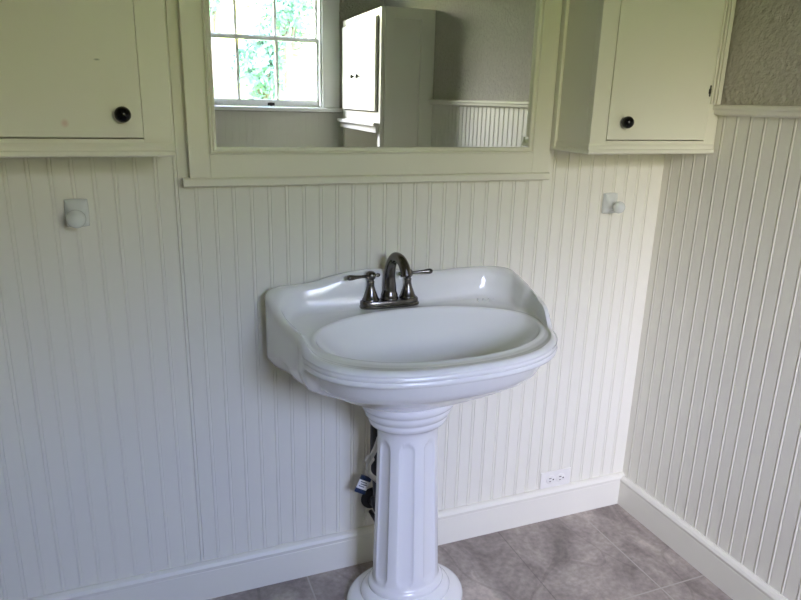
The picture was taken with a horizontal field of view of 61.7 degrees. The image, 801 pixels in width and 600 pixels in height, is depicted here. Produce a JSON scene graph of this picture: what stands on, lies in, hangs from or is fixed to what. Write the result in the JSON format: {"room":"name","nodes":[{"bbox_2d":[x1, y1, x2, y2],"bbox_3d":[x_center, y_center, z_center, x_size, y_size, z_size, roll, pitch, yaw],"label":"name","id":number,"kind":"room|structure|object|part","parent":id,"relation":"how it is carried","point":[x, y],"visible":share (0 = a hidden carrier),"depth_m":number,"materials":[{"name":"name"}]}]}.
{"room":"bathroom","nodes":[
{"label":"bathroom","id":0,"kind":"room"},
{"bbox_2d":[0,0,664,599],"bbox_3d":[-0.395,-0.393,1.577,2.697,2.450,0.110,-5,18,-21],"label":"wall","id":1,"kind":"structure","parent":0,"point":[148,424],"depth_m":1.68,"materials":[{"name":"paint"}]},
{"bbox_2d":[64,199,89,227],"bbox_3d":[-0.687,-0.180,1.421,0.048,0.061,0.068,-5,18,-21],"label":"wall bracket","id":2,"kind":"object","parent":1,"relation":"attached to","point":[76,211],"visible":1,"depth_m":1.43,"materials":[{"name":"white ceramic"}]},
{"bbox_3d":[-0.682,-0.170,1.409,0.039,0.039,0.036,-5,18,-21],"label":"knob","id":3,"kind":"part","parent":2,"relation":"part of","materials":[{"name":"white ceramic"}]},
{"bbox_2d":[0,0,175,157],"bbox_3d":[-0.651,-0.795,1.168,0.413,1.060,0.208,-5,18,-21],"label":"upper cabinet","id":4,"kind":"object","parent":1,"relation":"attached to","point":[79,78],"visible":1,"depth_m":1.23,"materials":[{"name":"paint"}]},
{"bbox_3d":[-0.636,-0.278,1.246,0.413,0.026,0.008,-5,18,-21],"label":"moulding","id":5,"kind":"part","parent":4,"relation":"part of","materials":[{"name":"paint"}]},
{"bbox_3d":[-0.521,-0.348,1.259,0.030,0.030,0.029,-5,18,-21],"label":"knob","id":6,"kind":"part","parent":4,"relation":"part of","materials":[{"name":"black metal"}]},
{"bbox_2d":[23,471,624,599],"bbox_3d":[-0.401,0.744,1.854,2.497,0.112,0.017,-5,18,-21],"label":"baseboard","id":7,"kind":"structure","parent":1,"relation":"attached to","point":[235,573],"depth_m":1.91,"materials":[{"name":"paint"}]},
{"bbox_2d":[354,438,376,494],"bbox_3d":[-0.062,0.438,1.838,0.067,0.219,0.136,11,19,30],"label":"supply hose","id":8,"kind":"object","parent":1,"relation":"attached to","point":[363,483],"visible":0.59,"depth_m":1.81,"materials":[{"name":"beige metal"}]},
{"bbox_2d":[361,424,376,507],"bbox_3d":[-0.066,0.407,1.860,0.068,0.429,0.065,-5,18,-21],"label":"drain pipe","id":9,"kind":"object","parent":1,"relation":"attached to","point":[365,499],"visible":0.33,"depth_m":1.85,"materials":[{"name":"grey plastic"}]},
{"bbox_2d":[369,496,374,521],"bbox_3d":[-0.074,0.583,1.892,0.044,0.110,0.098,-5,18,-21],"label":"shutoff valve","id":10,"kind":"object","parent":9,"relation":"attached to","point":[372,514],"visible":0.39,"depth_m":1.85,"materials":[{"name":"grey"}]},
{"bbox_2d":[178,0,562,186],"bbox_3d":[-0.031,-0.729,1.544,0.955,0.910,0.030,-5,18,-21],"label":"wall mirror","id":11,"kind":"object","parent":1,"relation":"attached to","point":[277,92],"visible":1,"depth_m":1.59,"materials":[{"name":"mirror"}]},
{"bbox_2d":[209,0,539,146],"bbox_3d":[-0.029,-0.739,1.543,0.824,0.800,0.003,-5,18,-20],"label":"mirror glass","id":12,"kind":"object","parent":11,"relation":"attached to","point":[283,73],"depth_m":1.59,"materials":[{"name":"silver mirror"}]},
{"bbox_2d":[539,467,570,488],"bbox_3d":[0.504,0.580,2.180,0.114,0.060,0.006,-5,18,-21],"label":"power outlet","id":13,"kind":"object","parent":1,"relation":"attached to","point":[558,477],"visible":1,"depth_m":2.18,"materials":[{"name":"white plastic"}]},
{"bbox_2d":[546,475,554,483],"bbox_3d":[0.487,0.582,2.172,0.033,0.033,0.002,-5,18,-21],"label":"receptacle","id":14,"kind":"object","parent":13,"relation":"attached to","point":[550,479],"depth_m":2.17,"materials":[{"name":"grey plastic"}]},
{"bbox_2d":[556,473,564,481],"bbox_3d":[0.522,0.579,2.185,0.033,0.033,0.002,-5,18,-21],"label":"receptacle","id":15,"kind":"object","parent":13,"relation":"attached to","point":[560,477],"depth_m":2.18,"materials":[{"name":"grey plastic"}]},
{"bbox_2d":[602,193,624,213],"bbox_3d":[0.621,-0.275,1.933,0.048,0.061,0.063,-5,18,-21],"label":"wall bracket","id":16,"kind":"object","parent":1,"relation":"attached to","point":[610,204],"visible":1,"depth_m":1.94,"materials":[{"name":"white ceramic"}]},
{"bbox_3d":[0.627,-0.265,1.921,0.034,0.034,0.032,-5,18,-21],"label":"knob","id":17,"kind":"part","parent":16,"relation":"part of","materials":[{"name":"white ceramic"}]},
{"bbox_2d":[550,0,736,153],"bbox_3d":[0.642,-0.909,1.665,0.417,1.060,0.208,-5,18,-21],"label":"upper cabinet","id":18,"kind":"object","parent":1,"relation":"attached to","point":[633,76],"visible":0.98,"depth_m":1.69,"materials":[{"name":"paint"}]},
{"bbox_3d":[0.569,-0.444,1.678,0.030,0.030,0.029,-5,18,-21],"label":"knob","id":19,"kind":"part","parent":18,"relation":"part of","materials":[{"name":"black metal"}]},
{"bbox_3d":[0.624,-0.417,1.822,0.408,0.026,0.186,-5,18,-21],"label":"moulding","id":20,"kind":"part","parent":18,"relation":"part of","materials":[{"name":"paint"}]},
{"bbox_3d":[0.675,-0.885,1.613,0.317,0.974,0.020,-5,18,-21],"label":"door","id":21,"kind":"part","parent":18,"relation":"part of","materials":[{"name":"paint"}]},
{"bbox_3d":[0.849,-0.965,1.647,0.036,0.932,0.008,-5,18,-21],"label":"moulding","id":22,"kind":"part","parent":18,"relation":"part of","materials":[{"name":"paint"}]},
{"bbox_2d":[208,504,732,599],"bbox_3d":[0.104,1.216,0.648,2.697,0.080,3.010,-5,18,-21],"label":"floor","id":23,"kind":"structure","parent":0,"point":[603,553],"depth_m":1.98,"materials":[{"name":"tile"}]},
{"bbox_2d":[265,252,557,599],"bbox_3d":[0.057,0.382,1.646,0.673,0.948,0.500,-5,18,-21],"label":"pedestal sink","id":24,"kind":"object","parent":23,"relation":"on","point":[404,346],"visible":1,"depth_m":1.67,"materials":[{"name":"white ceramic"}]},
{"bbox_2d":[347,252,432,309],"bbox_3d":[-0.015,-0.048,1.681,0.233,0.148,0.123,-5,18,-21],"label":"faucet","id":25,"kind":"object","parent":24,"relation":"on","point":[389,288],"depth_m":1.70,"materials":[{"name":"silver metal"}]},
{"bbox_2d":[265,266,557,412],"bbox_3d":[0.064,0.120,1.568,0.673,0.294,0.500,-5,18,-21],"label":"basin","id":26,"kind":"object","parent":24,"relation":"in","point":[389,339],"depth_m":1.63,"materials":[{"name":"white ceramic"}]},
{"bbox_2d":[623,0,800,599],"bbox_3d":[1.343,-0.103,0.752,0.101,2.450,2.810,-5,18,-21],"label":"wall","id":27,"kind":"structure","parent":0,"point":[714,434],"depth_m":1.80,"materials":[{"name":"paint"}]},
{"bbox_2d":[617,476,787,599],"bbox_3d":[1.262,1.028,1.058,0.020,0.106,2.774,-5,18,-21],"label":"baseboard","id":28,"kind":"structure","parent":27,"relation":"attached to","point":[729,575],"depth_m":1.99,"materials":[{"name":"paint"}]},
{"bbox_2d":[713,105,800,117],"bbox_3d":[1.159,-0.269,1.017,0.026,0.027,1.733,-5,18,-21],"label":"trim","id":29,"kind":"structure","parent":27,"relation":"attached to","point":[724,110],"depth_m":1.66,"materials":[{"name":"paint"}]}
]}

